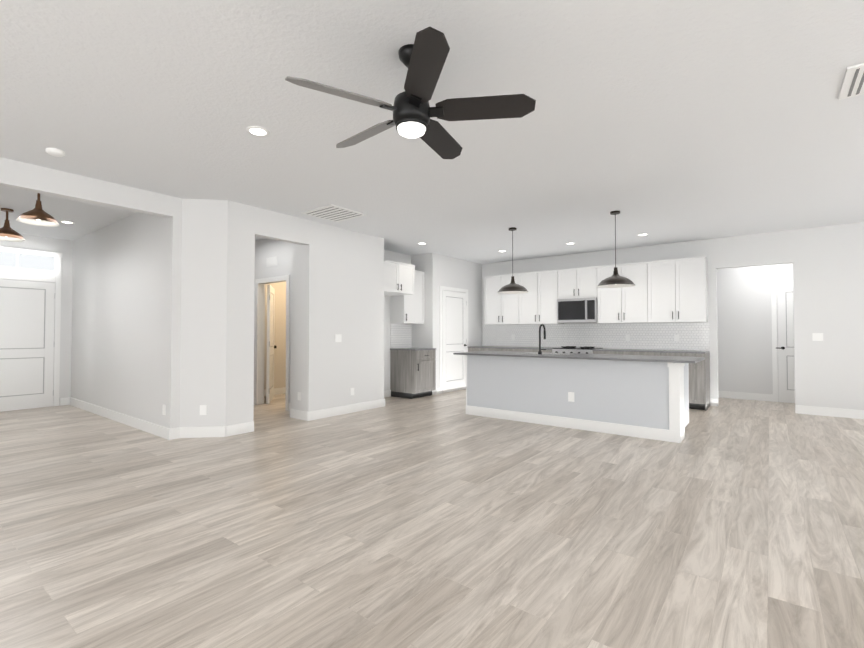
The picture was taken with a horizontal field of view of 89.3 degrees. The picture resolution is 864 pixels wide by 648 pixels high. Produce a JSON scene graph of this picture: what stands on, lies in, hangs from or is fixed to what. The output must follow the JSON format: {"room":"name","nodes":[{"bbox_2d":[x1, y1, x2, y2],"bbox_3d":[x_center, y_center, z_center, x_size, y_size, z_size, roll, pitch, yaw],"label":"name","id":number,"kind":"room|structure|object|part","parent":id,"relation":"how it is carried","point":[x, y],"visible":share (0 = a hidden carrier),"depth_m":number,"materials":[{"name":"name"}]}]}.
{"room":"empty living room","nodes":[
{"label":"empty living room","id":0,"kind":"room"},
{"bbox_2d":[0,389,863,647],"bbox_3d":[-0.503,1.356,4.128,13.800,0.100,14.600,-1,-1,38],"label":"floor","id":1,"kind":"structure","parent":0,"point":[443,520],"depth_m":2.68,"materials":[{"name":"laminate"}]},
{"bbox_2d":[390,348,435,398],"bbox_3d":[-0.355,0.931,8.450,0.655,0.920,0.629,-1,-1,38],"label":"base cabinet","id":2,"kind":"object","parent":1,"relation":"on","point":[412,373],"visible":1,"depth_m":8.24,"materials":[{"name":"grey wood"}]},
{"bbox_2d":[468,346,511,351],"bbox_3d":[1.376,0.963,9.465,1.019,0.895,0.625,-1,-1,38],"label":"base cabinet","id":3,"kind":"object","parent":1,"relation":"on","point":[470,347],"depth_m":9.36,"materials":[{"name":"grey wood"}]},
{"bbox_2d":[512,350,551,352],"bbox_3d":[2.089,0.953,8.914,1.019,0.895,0.625,-1,-1,38],"label":"base cabinet","id":4,"kind":"object","parent":1,"relation":"on","point":[548,351],"depth_m":8.62,"materials":[{"name":"grey wood"}]},
{"bbox_2d":[472,346,555,349],"bbox_3d":[1.729,0.498,9.194,1.920,0.025,0.637,-1,-1,38],"label":"countertop","id":5,"kind":"structure","parent":4,"relation":"on","point":[473,347],"depth_m":8.98,"materials":[{"name":"grey stone"}]},
{"bbox_2d":[552,346,602,353],"bbox_3d":[2.776,0.880,8.350,0.752,0.898,0.665,-1,-1,38],"label":"range","id":6,"kind":"object","parent":5,"relation":"in","point":[575,349],"visible":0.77,"depth_m":8.16,"materials":[{"name":"silver metal"}]},
{"bbox_2d":[466,356,688,442],"bbox_3d":[1.875,0.896,6.033,2.842,0.895,0.812,-1,-1,38],"label":"kitchen island","id":7,"kind":"object","parent":1,"relation":"on","point":[643,396],"depth_m":5.50,"materials":[{"name":"grey paint"}]},
{"bbox_2d":[453,352,704,363],"bbox_3d":[1.860,0.434,6.011,3.140,0.028,0.960,-1,-1,38],"label":"island countertop","id":8,"kind":"structure","parent":7,"relation":"on","point":[544,355],"depth_m":5.58,"materials":[{"name":"grey stone"}]},
{"bbox_2d":[592,350,647,354],"bbox_3d":[3.457,0.932,7.857,0.918,0.895,0.625,-1,-1,38],"label":"base cabinet","id":9,"kind":"object","parent":1,"relation":"on","point":[617,352],"depth_m":7.67,"materials":[{"name":"grey wood"}]},
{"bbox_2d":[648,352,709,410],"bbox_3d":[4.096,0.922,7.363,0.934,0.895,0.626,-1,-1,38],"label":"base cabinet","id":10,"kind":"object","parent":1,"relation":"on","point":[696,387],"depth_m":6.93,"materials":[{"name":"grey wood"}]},
{"bbox_2d":[628,350,707,353],"bbox_3d":[3.775,0.467,7.613,1.732,0.025,0.637,-1,-1,38],"label":"countertop","id":11,"kind":"structure","parent":10,"relation":"on","point":[629,351],"depth_m":7.26,"materials":[{"name":"grey stone"}]},
{"bbox_3d":[4.459,0.918,7.082,0.014,0.893,0.624,-1,-1,38],"label":"lower kitchen end panel","id":12,"kind":"part","parent":10,"relation":"part of","materials":[{"name":"grey wood"}]},
{"bbox_2d":[0,157,863,428],"bbox_3d":[-0.485,-0.096,4.016,13.440,2.800,14.240,-1,-1,38],"label":"wall","id":13,"kind":"structure","parent":0,"point":[157,301],"depth_m":6.38,"materials":[{"name":"white paint"}]},
{"bbox_2d":[0,252,53,270],"bbox_3d":[-6.631,-1.008,6.989,0.010,0.239,0.919,-1,-1,38],"label":"window","id":14,"kind":"structure","parent":13,"relation":"in","point":[7,259],"depth_m":7.09,"materials":[{"name":"white glass"}]},
{"bbox_2d":[0,279,54,411],"bbox_3d":[-6.567,0.331,6.897,0.113,2.050,0.944,-1,-1,38],"label":"front door","id":15,"kind":"structure","parent":13,"relation":"in","point":[27,311],"depth_m":7.00,"materials":[{"name":"white wood"}]},
{"bbox_2d":[0,246,62,405],"bbox_3d":[-6.576,0.078,6.925,0.049,2.565,1.090,-1,-1,38],"label":"door frame","id":16,"kind":"structure","parent":13,"relation":"attached to","point":[16,273],"depth_m":7.27,"materials":[{"name":"white wood"}]},
{"bbox_2d":[162,405,165,414],"bbox_3d":[-3.133,1.006,5.115,0.075,0.115,0.006,-1,-1,38],"label":"outlet","id":17,"kind":"object","parent":13,"relation":"attached to","point":[164,406],"depth_m":5.10,"materials":[{"name":"white plastic"}]},
{"bbox_2d":[200,405,206,414],"bbox_3d":[-2.680,1.008,5.122,0.075,0.115,0.006,0,-1,-7],"label":"outlet","id":18,"kind":"object","parent":13,"relation":"attached to","point":[203,408],"depth_m":5.12,"materials":[{"name":"white plastic"}]},
{"bbox_2d":[266,284,276,403],"bbox_3d":[-2.912,0.351,7.911,0.680,2.050,0.550,-1,-1,38],"label":"hall door","id":19,"kind":"structure","parent":13,"relation":"in","point":[271,346],"depth_m":7.74,"materials":[{"name":"white wood"}]},
{"bbox_2d":[266,256,276,266],"bbox_3d":[-2.642,-1.029,7.213,0.300,0.150,0.008,-1,-1,38],"label":"air vent","id":20,"kind":"object","parent":13,"relation":"in","point":[271,261],"visible":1,"depth_m":7.21,"materials":[{"name":"white"}]},
{"bbox_2d":[254,275,289,410],"bbox_3d":[-2.634,0.298,7.174,0.980,2.135,0.018,-1,-1,38],"label":"door frame","id":21,"kind":"structure","parent":13,"relation":"attached to","point":[286,277],"depth_m":7.01,"materials":[{"name":"white wood"}]},
{"bbox_2d":[335,334,341,341],"bbox_3d":[-1.395,0.213,6.508,0.006,0.115,0.120,-1,-1,38],"label":"light switch","id":22,"kind":"object","parent":13,"relation":"attached to","point":[338,337],"depth_m":6.51,"materials":[{"name":"white plastic"}]},
{"bbox_2d":[390,324,411,347],"bbox_3d":[-0.607,0.235,8.667,0.012,0.480,0.620,-1,-1,38],"label":"backsplash","id":23,"kind":"structure","parent":13,"relation":"attached to","point":[400,335],"depth_m":8.65,"materials":[{"name":"tile"}]},
{"bbox_2d":[384,259,423,323],"bbox_3d":[-0.628,-0.550,8.136,0.647,1.070,1.510,-1,-1,38],"label":"upper cabinet","id":24,"kind":"object","parent":13,"relation":"attached to","point":[404,286],"visible":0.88,"depth_m":8.25,"materials":[{"name":"white wood"}]},
{"bbox_2d":[440,286,467,393],"bbox_3d":[0.472,0.322,9.159,0.018,2.165,1.030,-1,-1,38],"label":"door frame","id":25,"kind":"structure","parent":13,"relation":"attached to","point":[441,287],"depth_m":8.80,"materials":[{"name":"white wood"}]},
{"bbox_2d":[442,290,466,392],"bbox_3d":[0.485,0.361,9.150,0.108,2.080,0.874,-1,-1,38],"label":"pantry door","id":26,"kind":"structure","parent":13,"relation":"in","point":[454,339],"depth_m":9.13,"materials":[{"name":"white wood"}]},
{"bbox_2d":[60,387,863,439],"bbox_3d":[-0.485,1.241,3.990,13.200,0.125,14.000,-1,-1,38],"label":"baseboard","id":27,"kind":"structure","parent":13,"relation":"attached to","point":[187,432],"depth_m":6.28,"materials":[{"name":"white wood"}]},
{"bbox_2d":[484,273,519,323],"bbox_3d":[1.610,-0.524,9.491,0.894,1.070,0.348,-1,-1,38],"label":"upper cabinet","id":28,"kind":"object","parent":13,"relation":"attached to","point":[499,308],"depth_m":9.38,"materials":[{"name":"white wood"}]},
{"bbox_2d":[520,269,563,323],"bbox_3d":[2.248,-0.534,8.998,0.953,1.070,0.348,-1,-1,38],"label":"upper cabinet","id":29,"kind":"object","parent":13,"relation":"attached to","point":[539,305],"depth_m":8.83,"materials":[{"name":"white wood"}]},
{"bbox_2d":[560,266,591,298],"bbox_3d":[2.879,-0.783,8.515,0.760,0.590,0.348,-1,-1,38],"label":"upper cabinet","id":30,"kind":"object","parent":13,"relation":"attached to","point":[574,282],"depth_m":8.39,"materials":[{"name":"white wood"}]},
{"bbox_2d":[557,297,597,322],"bbox_3d":[2.855,-0.258,8.474,0.754,0.458,0.423,-1,-1,38],"label":"microwave","id":31,"kind":"object","parent":30,"relation":"attached to","point":[578,310],"visible":0.94,"depth_m":8.32,"materials":[{"name":"silver metal"}]},
{"bbox_2d":[482,322,709,350],"bbox_3d":[2.907,0.235,8.686,4.412,0.480,0.012,-1,-1,38],"label":"backsplash","id":32,"kind":"structure","parent":13,"relation":"attached to","point":[660,336],"depth_m":8.35,"materials":[{"name":"tile"}]},
{"bbox_2d":[592,261,651,322],"bbox_3d":[3.520,-0.553,8.016,0.978,1.070,0.348,-1,-1,38],"label":"upper cabinet","id":33,"kind":"object","parent":13,"relation":"attached to","point":[633,304],"depth_m":7.84,"materials":[{"name":"white wood"}]},
{"bbox_2d":[674,335,678,340],"bbox_3d":[4.266,0.245,7.624,0.075,0.115,0.006,-1,-1,38],"label":"outlet","id":34,"kind":"object","parent":13,"relation":"attached to","point":[676,337],"depth_m":7.62,"materials":[{"name":"white plastic"}]},
{"bbox_2d":[652,256,707,322],"bbox_3d":[4.177,-0.563,7.508,0.919,1.070,0.348,-1,-1,38],"label":"upper cabinet","id":35,"kind":"object","parent":13,"relation":"attached to","point":[669,291],"depth_m":7.32,"materials":[{"name":"white wood"}]},
{"bbox_2d":[771,280,792,401],"bbox_3d":[6.479,0.304,7.462,1.070,2.135,0.018,-1,-1,38],"label":"door frame","id":36,"kind":"structure","parent":13,"relation":"attached to","point":[774,285],"depth_m":7.76,"materials":[{"name":"white wood"}]},
{"bbox_2d":[776,285,794,402],"bbox_3d":[6.441,0.342,7.433,0.944,2.050,0.108,-1,-1,38],"label":"hall door","id":37,"kind":"structure","parent":13,"relation":"in","point":[785,348],"depth_m":7.64,"materials":[{"name":"white wood"}]},
{"bbox_2d":[812,333,822,340],"bbox_3d":[5.738,0.193,6.504,0.120,0.115,0.006,-1,-1,38],"label":"light switch","id":38,"kind":"object","parent":13,"relation":"attached to","point":[815,337],"depth_m":6.50,"materials":[{"name":"white plastic"}]},
{"bbox_2d":[0,0,863,263],"bbox_3d":[-0.503,-1.543,4.185,13.800,0.100,14.600,-1,-1,38],"label":"ceiling","id":39,"kind":"structure","parent":0,"point":[659,122],"depth_m":3.17,"materials":[{"name":"white paint"}]},
{"bbox_2d":[0,208,25,241],"bbox_3d":[-5.424,-1.276,5.581,0.356,0.380,0.356,-1,-1,38],"label":"pendant light","id":40,"kind":"object","parent":39,"relation":"hanging from","point":[8,232],"visible":1,"depth_m":5.56,"materials":[{"name":"brown metal"}]},
{"bbox_2d":[16,193,59,226],"bbox_3d":[-4.285,-1.292,4.765,0.356,0.380,0.356,-1,-1,38],"label":"pendant light","id":41,"kind":"object","parent":39,"relation":"hanging from","point":[37,215],"visible":0.92,"depth_m":4.74,"materials":[{"name":"brown metal"}]},
{"bbox_2d":[46,148,64,156],"bbox_3d":[-3.261,-1.484,3.788,0.130,0.035,0.130,-1,-1,38],"label":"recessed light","id":42,"kind":"object","parent":39,"relation":"attached to","point":[55,152],"visible":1,"depth_m":3.76,"materials":[{"name":"white plastic"}]},
{"bbox_2d":[59,221,74,223],"bbox_3d":[-5.200,-1.449,6.233,0.168,0.008,0.168,-1,-1,29],"label":"recessed light","id":43,"kind":"object","parent":39,"relation":"in","point":[67,222],"depth_m":6.24,"materials":[{"name":"white plastic"}]},
{"bbox_2d":[246,126,269,136],"bbox_3d":[-1.360,-1.504,3.418,0.168,0.008,0.168,-1,-1,29],"label":"recessed light","id":44,"kind":"object","parent":39,"relation":"in","point":[257,131],"depth_m":3.41,"materials":[{"name":"white plastic"}]},
{"bbox_2d":[301,204,366,221],"bbox_3d":[-1.292,-1.455,5.779,0.600,0.014,0.600,-1,-1,38],"label":"ceiling vent","id":45,"kind":"object","parent":39,"relation":"in","point":[332,212],"visible":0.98,"depth_m":5.74,"materials":[{"name":"white metal"}]},
{"bbox_2d":[285,27,535,158],"bbox_3d":[-0.138,-1.291,2.496,1.279,0.470,1.307,-1,-1,38],"label":"ceiling fan","id":46,"kind":"object","parent":39,"relation":"hanging from","point":[423,57],"visible":1,"depth_m":2.37,"materials":[{"name":"black metal"}]},
{"bbox_2d":[497,227,527,293],"bbox_3d":[1.218,-0.961,6.598,0.466,0.970,0.466,-1,-1,38],"label":"pendant light","id":47,"kind":"object","parent":39,"relation":"hanging from","point":[512,287],"visible":1,"depth_m":6.55,"materials":[{"name":"brown metal"}]},
{"bbox_2d":[597,211,634,287],"bbox_3d":[2.389,-0.979,5.693,0.466,0.970,0.466,-1,-1,38],"label":"pendant light","id":48,"kind":"object","parent":39,"relation":"hanging from","point":[615,280],"visible":1,"depth_m":5.65,"materials":[{"name":"brown metal"}]},
{"bbox_2d":[838,63,863,99],"bbox_3d":[2.735,-1.516,2.668,0.340,0.014,0.440,-1,-1,38],"label":"ceiling vent","id":49,"kind":"object","parent":39,"relation":"in","point":[853,84],"visible":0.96,"depth_m":2.74,"materials":[{"name":"white metal"}]}
]}

